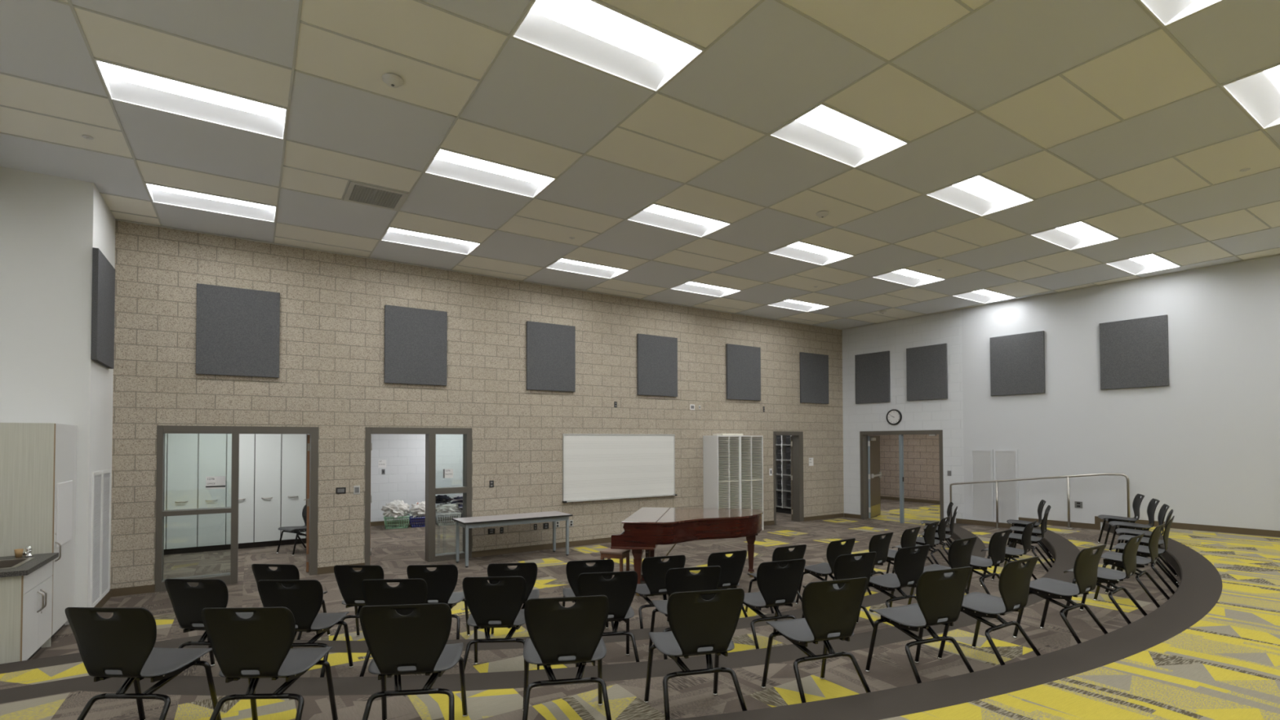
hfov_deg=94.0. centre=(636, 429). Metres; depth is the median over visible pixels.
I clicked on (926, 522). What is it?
chair
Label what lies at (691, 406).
wall sensor
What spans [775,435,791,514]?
shelving unit
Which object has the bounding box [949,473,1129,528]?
handrail
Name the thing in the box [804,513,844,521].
baseboard
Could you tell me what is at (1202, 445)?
wall
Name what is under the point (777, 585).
chair
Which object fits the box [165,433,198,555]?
tall cabinet
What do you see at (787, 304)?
ceiling light
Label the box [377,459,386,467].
room sign
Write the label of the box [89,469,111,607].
air vent
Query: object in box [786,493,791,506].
instrument case
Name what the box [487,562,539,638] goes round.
chair
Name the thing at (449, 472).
room sign
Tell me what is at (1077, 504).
wall outlet
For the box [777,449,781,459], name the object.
instrument case
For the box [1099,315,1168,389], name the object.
acoustic panel
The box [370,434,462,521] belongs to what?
wall
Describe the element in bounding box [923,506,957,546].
chair
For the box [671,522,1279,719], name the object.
floor
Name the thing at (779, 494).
instrument case
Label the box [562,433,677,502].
whiteboard
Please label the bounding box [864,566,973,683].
chair
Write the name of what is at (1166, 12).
ceiling light
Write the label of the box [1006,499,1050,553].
chair
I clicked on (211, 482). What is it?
room sign
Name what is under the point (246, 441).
tall cabinet
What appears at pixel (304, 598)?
chair
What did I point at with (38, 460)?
storage cabinet
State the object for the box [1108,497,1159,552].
chair
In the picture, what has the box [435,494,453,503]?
pile
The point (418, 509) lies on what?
pile
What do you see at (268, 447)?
tall cabinet
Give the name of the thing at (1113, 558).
chair
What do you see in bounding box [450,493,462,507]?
pile
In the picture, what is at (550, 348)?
acoustic panel
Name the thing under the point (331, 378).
wall
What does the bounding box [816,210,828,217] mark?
smoke detector
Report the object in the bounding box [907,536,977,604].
chair
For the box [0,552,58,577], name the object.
countertop
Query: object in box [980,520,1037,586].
chair
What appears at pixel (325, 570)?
baseboard
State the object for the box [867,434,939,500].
wall
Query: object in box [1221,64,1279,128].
ceiling light
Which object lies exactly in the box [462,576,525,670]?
chair
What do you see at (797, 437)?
door
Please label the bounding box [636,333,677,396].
acoustic panel
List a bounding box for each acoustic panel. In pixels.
[90,247,115,368]
[195,283,279,377]
[384,304,447,386]
[526,320,575,391]
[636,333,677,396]
[725,343,760,400]
[799,351,828,404]
[854,351,890,404]
[906,343,947,400]
[990,330,1045,395]
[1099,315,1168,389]
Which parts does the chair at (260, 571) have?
backrest, leg, leg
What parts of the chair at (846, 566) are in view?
seat, backrest, leg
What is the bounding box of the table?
[452,511,573,567]
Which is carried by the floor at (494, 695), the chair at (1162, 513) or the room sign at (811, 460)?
the chair at (1162, 513)
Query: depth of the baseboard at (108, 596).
6.94 m
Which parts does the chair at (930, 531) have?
seat, leg, backrest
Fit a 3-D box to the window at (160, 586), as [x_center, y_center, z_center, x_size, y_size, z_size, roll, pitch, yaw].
[-5.793,1.004,7.843,0.785,2.100,0.224,1,-1,-33]
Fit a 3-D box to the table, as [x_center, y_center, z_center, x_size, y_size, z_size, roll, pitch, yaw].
[-1.979,1.741,9.636,1.798,0.675,0.634,1,-1,-33]
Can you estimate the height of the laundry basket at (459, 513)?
0.274 m
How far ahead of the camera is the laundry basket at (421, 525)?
13.28 m
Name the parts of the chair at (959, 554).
leg, seat, backrest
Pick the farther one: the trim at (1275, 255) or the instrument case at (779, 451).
the instrument case at (779, 451)
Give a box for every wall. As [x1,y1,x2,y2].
[0,166,97,625]
[93,190,115,589]
[110,218,844,588]
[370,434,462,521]
[841,253,1279,530]
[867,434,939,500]
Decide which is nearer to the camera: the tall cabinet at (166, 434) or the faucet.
the faucet
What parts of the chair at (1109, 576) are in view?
leg, leg, seat, frame, leg, backrest, leg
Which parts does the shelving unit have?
wire door, wire door, wire door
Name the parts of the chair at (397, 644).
leg, leg, backrest, frame, seat, leg, leg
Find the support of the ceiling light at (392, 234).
attached to the ceiling
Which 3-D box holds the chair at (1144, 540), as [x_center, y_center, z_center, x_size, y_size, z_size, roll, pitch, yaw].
[5.986,1.327,7.004,0.537,0.787,0.504,-1,-2,42]
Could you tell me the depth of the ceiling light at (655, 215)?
7.65 m
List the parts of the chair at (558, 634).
leg, leg, seat, frame, backrest, leg, leg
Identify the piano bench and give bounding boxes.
[600,547,630,571]
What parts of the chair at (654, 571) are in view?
leg, seat, frame, backrest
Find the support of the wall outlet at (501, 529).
attached to the wall at (331, 378)
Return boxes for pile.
[381,500,409,518]
[408,501,436,517]
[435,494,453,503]
[435,502,461,513]
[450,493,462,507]
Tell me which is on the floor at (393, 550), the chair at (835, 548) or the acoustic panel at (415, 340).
the chair at (835, 548)
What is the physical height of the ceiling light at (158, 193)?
0.109 m
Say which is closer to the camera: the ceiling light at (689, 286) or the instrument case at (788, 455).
the ceiling light at (689, 286)
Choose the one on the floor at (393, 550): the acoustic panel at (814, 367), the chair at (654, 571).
the chair at (654, 571)
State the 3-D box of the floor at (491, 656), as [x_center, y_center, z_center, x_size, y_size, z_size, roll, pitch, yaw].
[3.953,1.891,4.286,15.618,0.161,10.950,1,-1,-33]
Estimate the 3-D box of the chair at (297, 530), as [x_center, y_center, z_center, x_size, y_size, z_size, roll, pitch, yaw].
[-5.765,1.709,10.238,0.504,0.787,0.537,-1,-1,29]
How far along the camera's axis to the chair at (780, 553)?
6.24 m
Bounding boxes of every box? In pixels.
[335,487,346,493]
[712,433,742,435]
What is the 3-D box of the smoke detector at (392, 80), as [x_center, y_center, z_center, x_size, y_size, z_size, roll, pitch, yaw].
[-1.856,-2.642,4.550,0.150,0.052,0.150,1,-1,-33]
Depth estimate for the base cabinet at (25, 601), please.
4.85 m
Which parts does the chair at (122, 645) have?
leg, backrest, leg, frame, seat, leg, leg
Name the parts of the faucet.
spout, knob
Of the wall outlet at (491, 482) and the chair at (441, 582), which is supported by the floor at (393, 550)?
the chair at (441, 582)
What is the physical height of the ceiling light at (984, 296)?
0.109 m
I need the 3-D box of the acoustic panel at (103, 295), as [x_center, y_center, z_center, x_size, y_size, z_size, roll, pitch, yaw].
[-5.987,-1.324,6.714,0.050,1.190,0.930,1,-1,-33]
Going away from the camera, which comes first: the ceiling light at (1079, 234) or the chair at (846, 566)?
the chair at (846, 566)
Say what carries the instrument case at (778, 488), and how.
in the shelving unit
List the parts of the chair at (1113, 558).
leg, leg, seat, frame, leg, leg, backrest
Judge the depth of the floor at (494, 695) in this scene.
3.96 m
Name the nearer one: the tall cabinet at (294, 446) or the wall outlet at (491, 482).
the wall outlet at (491, 482)
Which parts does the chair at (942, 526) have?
seat, frame, leg, leg, backrest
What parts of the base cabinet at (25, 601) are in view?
panel, door, drawer, handle, handle, door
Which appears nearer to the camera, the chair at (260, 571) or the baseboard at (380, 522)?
the chair at (260, 571)
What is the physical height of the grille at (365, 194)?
0.016 m
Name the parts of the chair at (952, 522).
seat, frame, backrest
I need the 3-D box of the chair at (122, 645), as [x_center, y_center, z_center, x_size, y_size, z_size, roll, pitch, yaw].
[-2.614,1.276,3.167,0.504,0.787,0.537,0,-1,2]
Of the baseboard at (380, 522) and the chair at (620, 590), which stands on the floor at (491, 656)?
the chair at (620, 590)
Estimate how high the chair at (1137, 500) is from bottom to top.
0.787 m
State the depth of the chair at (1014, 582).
4.17 m
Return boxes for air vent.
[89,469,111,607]
[969,448,1018,523]
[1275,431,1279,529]
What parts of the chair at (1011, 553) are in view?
leg, leg, seat, frame, backrest, leg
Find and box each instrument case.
[777,435,781,444]
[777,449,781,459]
[777,463,781,474]
[777,480,781,489]
[777,492,782,506]
[786,435,790,444]
[786,447,790,459]
[786,463,791,474]
[786,480,791,490]
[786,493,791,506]
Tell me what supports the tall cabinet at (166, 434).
on the floor at (393, 550)
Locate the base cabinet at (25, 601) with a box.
[0,560,53,663]
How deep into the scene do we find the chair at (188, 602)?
4.21 m
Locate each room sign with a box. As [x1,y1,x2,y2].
[205,475,225,488]
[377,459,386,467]
[444,468,453,478]
[808,457,813,466]
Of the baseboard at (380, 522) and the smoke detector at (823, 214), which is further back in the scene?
the baseboard at (380, 522)
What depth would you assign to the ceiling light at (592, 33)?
4.21 m
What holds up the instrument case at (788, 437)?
in the shelving unit
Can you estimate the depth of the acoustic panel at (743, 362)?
12.95 m
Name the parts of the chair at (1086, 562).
leg, leg, frame, seat, leg, backrest, leg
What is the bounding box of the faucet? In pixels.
[22,545,33,556]
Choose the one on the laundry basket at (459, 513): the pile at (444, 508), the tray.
the pile at (444, 508)
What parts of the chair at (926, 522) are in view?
seat, backrest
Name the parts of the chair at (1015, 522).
seat, frame, backrest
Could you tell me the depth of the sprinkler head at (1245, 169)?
6.11 m
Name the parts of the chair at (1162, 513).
frame, seat, backrest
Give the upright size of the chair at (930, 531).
0.787 m
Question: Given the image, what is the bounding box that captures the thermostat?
[353,485,359,494]
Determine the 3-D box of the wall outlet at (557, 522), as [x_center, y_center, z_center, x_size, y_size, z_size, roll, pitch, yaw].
[-1.392,1.675,10.544,0.075,0.115,0.010,1,-1,-33]
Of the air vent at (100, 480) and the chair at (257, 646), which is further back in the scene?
the air vent at (100, 480)
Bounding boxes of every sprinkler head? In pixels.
[81,134,93,139]
[1239,168,1250,171]
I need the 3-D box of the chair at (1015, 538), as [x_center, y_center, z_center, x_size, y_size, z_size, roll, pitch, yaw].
[5.285,1.491,8.068,0.537,0.787,0.504,-1,-1,38]
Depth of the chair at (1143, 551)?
6.33 m
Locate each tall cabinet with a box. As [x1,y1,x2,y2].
[164,433,167,555]
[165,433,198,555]
[197,433,226,552]
[225,433,254,550]
[253,434,281,547]
[280,434,306,545]
[305,434,309,543]
[702,435,763,529]
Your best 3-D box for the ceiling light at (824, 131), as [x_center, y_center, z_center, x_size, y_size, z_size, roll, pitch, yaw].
[1.862,-2.712,5.471,1.202,0.109,0.593,1,-1,-33]
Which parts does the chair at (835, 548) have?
leg, seat, frame, backrest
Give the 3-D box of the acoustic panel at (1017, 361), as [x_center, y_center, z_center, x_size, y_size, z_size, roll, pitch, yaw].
[7.449,-1.274,11.701,0.050,1.180,0.945,1,-1,-37]
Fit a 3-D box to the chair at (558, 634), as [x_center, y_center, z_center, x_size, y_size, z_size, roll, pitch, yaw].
[-0.398,1.273,3.339,0.504,0.787,0.537,0,-1,-10]
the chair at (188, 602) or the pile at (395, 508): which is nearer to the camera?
the chair at (188, 602)
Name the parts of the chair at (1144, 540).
seat, frame, leg, leg, backrest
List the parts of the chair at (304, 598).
backrest, frame, seat, leg, leg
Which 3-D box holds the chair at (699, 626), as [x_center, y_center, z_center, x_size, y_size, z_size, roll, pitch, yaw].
[0.338,1.273,3.467,0.504,0.787,0.537,0,-1,-14]
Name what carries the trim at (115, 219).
attached to the wall at (331, 378)
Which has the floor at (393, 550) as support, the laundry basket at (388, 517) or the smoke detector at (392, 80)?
the laundry basket at (388, 517)
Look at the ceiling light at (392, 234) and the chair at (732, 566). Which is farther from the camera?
the ceiling light at (392, 234)
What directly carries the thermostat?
attached to the wall at (331, 378)
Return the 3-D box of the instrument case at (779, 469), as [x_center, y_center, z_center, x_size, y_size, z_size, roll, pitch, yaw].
[3.942,1.038,15.828,0.478,0.276,0.218,1,-1,-33]
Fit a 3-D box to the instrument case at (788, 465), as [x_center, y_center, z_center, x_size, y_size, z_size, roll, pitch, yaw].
[4.115,1.032,15.559,0.478,0.276,0.218,1,-1,-33]
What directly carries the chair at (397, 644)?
on the floor at (494, 695)
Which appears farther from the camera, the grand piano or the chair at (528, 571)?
the grand piano
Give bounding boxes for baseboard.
[93,588,111,607]
[111,584,155,596]
[317,562,364,574]
[370,515,457,526]
[471,520,774,557]
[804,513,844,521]
[844,513,860,519]
[880,496,939,504]
[955,515,1279,537]
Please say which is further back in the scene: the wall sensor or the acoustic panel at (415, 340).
the wall sensor
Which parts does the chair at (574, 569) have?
seat, backrest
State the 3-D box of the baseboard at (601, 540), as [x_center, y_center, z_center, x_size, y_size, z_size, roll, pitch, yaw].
[0.210,2.062,11.569,6.870,0.097,0.012,1,-1,-33]
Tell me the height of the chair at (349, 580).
0.787 m
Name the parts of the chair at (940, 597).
leg, seat, leg, frame, leg, backrest, leg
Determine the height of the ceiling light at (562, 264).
0.109 m
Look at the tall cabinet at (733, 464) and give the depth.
12.30 m
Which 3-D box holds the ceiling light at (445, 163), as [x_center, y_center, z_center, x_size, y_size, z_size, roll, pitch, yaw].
[-1.509,-2.687,6.197,1.202,0.109,0.593,1,-1,-33]
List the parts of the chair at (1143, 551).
seat, frame, leg, leg, backrest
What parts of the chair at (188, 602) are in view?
leg, frame, backrest, leg, seat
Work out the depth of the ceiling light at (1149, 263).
9.61 m
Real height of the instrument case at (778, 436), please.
0.287 m
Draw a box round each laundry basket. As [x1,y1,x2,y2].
[383,514,409,528]
[409,515,435,527]
[435,511,461,525]
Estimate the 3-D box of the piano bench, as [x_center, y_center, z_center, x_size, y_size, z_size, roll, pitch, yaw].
[-0.278,1.806,7.801,0.330,0.460,0.260,-1,-1,23]
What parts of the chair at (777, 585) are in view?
leg, frame, seat, leg, backrest, leg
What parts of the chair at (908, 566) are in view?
leg, leg, seat, frame, backrest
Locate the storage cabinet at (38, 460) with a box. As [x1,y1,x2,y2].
[0,422,76,648]
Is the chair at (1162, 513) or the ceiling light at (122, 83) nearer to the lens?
the ceiling light at (122, 83)
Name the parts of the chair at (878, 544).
seat, frame, backrest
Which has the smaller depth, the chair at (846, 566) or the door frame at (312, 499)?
the chair at (846, 566)
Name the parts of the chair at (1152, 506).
leg, leg, seat, frame, backrest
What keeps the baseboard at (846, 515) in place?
attached to the wall at (1202, 445)
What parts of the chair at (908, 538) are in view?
leg, frame, seat, backrest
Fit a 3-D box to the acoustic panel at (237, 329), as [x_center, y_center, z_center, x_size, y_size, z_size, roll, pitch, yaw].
[-5.342,-1.309,8.033,0.930,1.180,0.050,1,-1,-33]
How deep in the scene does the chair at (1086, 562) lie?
4.66 m
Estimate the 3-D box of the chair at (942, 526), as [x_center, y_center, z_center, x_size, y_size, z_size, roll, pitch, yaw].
[4.243,1.646,8.647,0.537,0.787,0.504,-1,-2,41]
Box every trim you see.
[115,218,841,329]
[841,254,1279,329]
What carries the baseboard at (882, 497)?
attached to the wall at (921, 451)
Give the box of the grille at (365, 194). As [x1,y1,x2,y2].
[349,184,402,208]
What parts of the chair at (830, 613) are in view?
leg, leg, seat, frame, leg, backrest, leg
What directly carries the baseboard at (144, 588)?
attached to the wall at (331, 378)
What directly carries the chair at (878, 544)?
on the floor at (393, 550)
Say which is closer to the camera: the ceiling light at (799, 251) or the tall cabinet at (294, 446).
the ceiling light at (799, 251)
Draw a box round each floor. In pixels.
[0,523,1054,689]
[0,524,1180,719]
[30,498,954,659]
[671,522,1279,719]
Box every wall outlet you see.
[488,480,493,487]
[488,528,494,533]
[499,527,503,533]
[543,522,548,528]
[555,520,559,527]
[568,520,573,526]
[1074,501,1082,508]
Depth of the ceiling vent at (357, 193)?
6.71 m
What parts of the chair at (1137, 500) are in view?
leg, leg, seat, frame, backrest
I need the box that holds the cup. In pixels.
[13,548,23,557]
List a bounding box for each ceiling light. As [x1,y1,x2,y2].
[93,58,287,139]
[144,182,276,222]
[381,226,480,254]
[424,148,555,198]
[511,0,703,92]
[546,257,628,279]
[626,203,731,237]
[670,281,741,297]
[767,240,854,266]
[767,298,830,311]
[768,103,908,168]
[871,268,945,287]
[924,174,1034,216]
[951,288,1016,303]
[1030,221,1119,250]
[1105,253,1180,275]
[1137,0,1222,26]
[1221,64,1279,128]
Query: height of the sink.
0.200 m
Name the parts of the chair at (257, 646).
leg, backrest, leg, frame, seat, leg, leg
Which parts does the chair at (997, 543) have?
leg, seat, frame, leg, backrest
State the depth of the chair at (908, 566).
5.44 m
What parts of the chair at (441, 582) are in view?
backrest, seat, frame, leg, leg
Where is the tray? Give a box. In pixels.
[566,494,675,502]
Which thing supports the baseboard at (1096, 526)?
attached to the wall at (1202, 445)
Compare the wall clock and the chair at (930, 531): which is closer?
the chair at (930, 531)
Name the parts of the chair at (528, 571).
backrest, seat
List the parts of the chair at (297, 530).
leg, seat, frame, leg, leg, backrest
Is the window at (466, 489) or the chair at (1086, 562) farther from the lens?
the window at (466, 489)
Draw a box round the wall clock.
[886,408,902,425]
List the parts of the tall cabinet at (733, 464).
panel, panel, panel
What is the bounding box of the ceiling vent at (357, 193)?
[343,181,408,211]
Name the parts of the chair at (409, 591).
leg, backrest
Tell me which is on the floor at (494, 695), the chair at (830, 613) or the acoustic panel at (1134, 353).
the chair at (830, 613)
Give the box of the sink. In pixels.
[0,557,35,569]
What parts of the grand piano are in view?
key arm, rail, leg, lid, leg, brace rod, molding, lid, leg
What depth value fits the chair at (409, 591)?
4.18 m
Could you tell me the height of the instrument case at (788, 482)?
0.249 m
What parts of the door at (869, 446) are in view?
panel, kick plate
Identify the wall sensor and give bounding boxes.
[689,404,694,409]
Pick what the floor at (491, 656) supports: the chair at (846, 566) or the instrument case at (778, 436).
the chair at (846, 566)
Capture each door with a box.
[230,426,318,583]
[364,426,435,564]
[773,431,804,524]
[859,430,943,523]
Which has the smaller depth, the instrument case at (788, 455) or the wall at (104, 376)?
the wall at (104, 376)
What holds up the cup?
on the countertop
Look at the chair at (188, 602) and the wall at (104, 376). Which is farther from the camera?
the wall at (104, 376)
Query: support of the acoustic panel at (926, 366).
attached to the wall at (1202, 445)
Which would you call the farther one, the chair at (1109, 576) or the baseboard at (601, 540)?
the baseboard at (601, 540)
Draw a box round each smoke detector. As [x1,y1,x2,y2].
[382,73,403,88]
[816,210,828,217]
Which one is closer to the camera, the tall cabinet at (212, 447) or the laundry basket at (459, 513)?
the tall cabinet at (212, 447)
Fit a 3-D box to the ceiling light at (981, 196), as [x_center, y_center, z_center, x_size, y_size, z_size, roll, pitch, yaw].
[3.911,-2.691,6.793,1.202,0.109,0.593,1,-1,-33]
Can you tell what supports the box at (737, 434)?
on the tall cabinet at (733, 464)
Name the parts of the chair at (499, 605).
leg, leg, backrest, seat, frame, leg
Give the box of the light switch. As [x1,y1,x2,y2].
[768,468,772,475]
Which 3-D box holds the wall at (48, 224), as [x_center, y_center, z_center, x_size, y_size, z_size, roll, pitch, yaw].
[-6.212,-0.326,6.148,0.920,4.692,0.200,1,-1,-33]
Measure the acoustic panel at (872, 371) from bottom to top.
1.180 m
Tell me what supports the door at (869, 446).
in the wall
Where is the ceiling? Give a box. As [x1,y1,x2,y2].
[0,0,1279,328]
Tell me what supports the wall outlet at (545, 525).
attached to the wall at (331, 378)
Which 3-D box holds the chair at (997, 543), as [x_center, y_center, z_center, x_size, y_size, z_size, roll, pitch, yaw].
[3.734,1.463,6.466,0.504,0.787,0.537,1,-1,-37]
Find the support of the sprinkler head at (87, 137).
attached to the ceiling
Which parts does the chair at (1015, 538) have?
leg, leg, frame, seat, leg, leg, backrest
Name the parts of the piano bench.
seat, leg, leg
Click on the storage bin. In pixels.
(461, 508)
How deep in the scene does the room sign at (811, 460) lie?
14.13 m
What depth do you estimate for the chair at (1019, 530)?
8.68 m
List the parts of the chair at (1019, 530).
seat, frame, leg, leg, backrest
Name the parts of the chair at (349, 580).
leg, seat, frame, leg, backrest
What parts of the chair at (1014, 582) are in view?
leg, leg, frame, seat, leg, backrest, leg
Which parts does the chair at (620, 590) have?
backrest, frame, seat, leg, leg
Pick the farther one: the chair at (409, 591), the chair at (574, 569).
the chair at (574, 569)
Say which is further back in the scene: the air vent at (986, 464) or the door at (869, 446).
the door at (869, 446)
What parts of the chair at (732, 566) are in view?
frame, backrest, seat, leg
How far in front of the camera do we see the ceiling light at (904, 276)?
10.34 m
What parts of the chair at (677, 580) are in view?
leg, seat, leg, backrest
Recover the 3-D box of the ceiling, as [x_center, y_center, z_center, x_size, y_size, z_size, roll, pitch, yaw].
[3.332,-2.772,5.644,16.170,0.220,13.731,1,-1,-33]
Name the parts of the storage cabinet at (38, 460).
handle, note panel, door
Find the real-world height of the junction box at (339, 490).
0.090 m
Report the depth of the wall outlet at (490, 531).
9.89 m
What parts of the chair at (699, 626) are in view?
leg, leg, seat, frame, backrest, leg, leg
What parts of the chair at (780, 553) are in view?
leg, seat, backrest, leg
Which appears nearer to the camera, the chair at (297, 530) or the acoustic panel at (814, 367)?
the chair at (297, 530)
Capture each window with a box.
[155,425,231,591]
[435,427,471,561]
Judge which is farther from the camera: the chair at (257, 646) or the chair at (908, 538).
the chair at (908, 538)
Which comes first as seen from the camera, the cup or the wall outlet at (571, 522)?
the cup
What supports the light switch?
attached to the wall at (331, 378)
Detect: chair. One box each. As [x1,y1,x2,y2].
[64,607,221,719]
[164,578,253,666]
[200,606,338,719]
[251,564,330,639]
[257,579,353,677]
[275,504,306,555]
[332,564,384,640]
[359,578,427,676]
[359,603,467,719]
[406,564,470,639]
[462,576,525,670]
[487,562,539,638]
[522,595,611,719]
[562,559,613,631]
[575,570,639,666]
[625,555,685,628]
[644,587,746,719]
[648,565,721,659]
[707,550,747,617]
[731,558,805,648]
[745,544,806,613]
[760,577,871,702]
[795,537,855,604]
[801,551,876,627]
[854,532,893,595]
[856,544,930,623]
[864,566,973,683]
[871,526,920,576]
[891,520,939,573]
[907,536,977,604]
[915,515,950,566]
[919,511,957,555]
[920,502,953,543]
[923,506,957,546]
[937,555,1040,665]
[947,528,1011,595]
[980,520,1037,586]
[1003,510,1052,572]
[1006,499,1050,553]
[1009,505,1054,564]
[1012,544,1107,644]
[1062,533,1146,624]
[1093,522,1169,608]
[1097,493,1144,547]
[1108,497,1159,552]
[1111,515,1178,594]
[1115,503,1175,571]
[1116,509,1178,583]
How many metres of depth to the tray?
11.12 m
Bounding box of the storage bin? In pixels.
[459,507,462,517]
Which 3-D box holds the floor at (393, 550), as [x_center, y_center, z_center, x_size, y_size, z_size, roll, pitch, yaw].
[3.211,2.104,8.772,19.700,0.121,19.300,1,-1,-33]
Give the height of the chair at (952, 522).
0.787 m
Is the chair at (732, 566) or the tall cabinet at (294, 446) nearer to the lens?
the chair at (732, 566)
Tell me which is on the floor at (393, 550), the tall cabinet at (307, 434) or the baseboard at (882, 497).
the tall cabinet at (307, 434)
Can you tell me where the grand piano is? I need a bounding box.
[610,506,763,595]
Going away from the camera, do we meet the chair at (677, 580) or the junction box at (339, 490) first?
the chair at (677, 580)

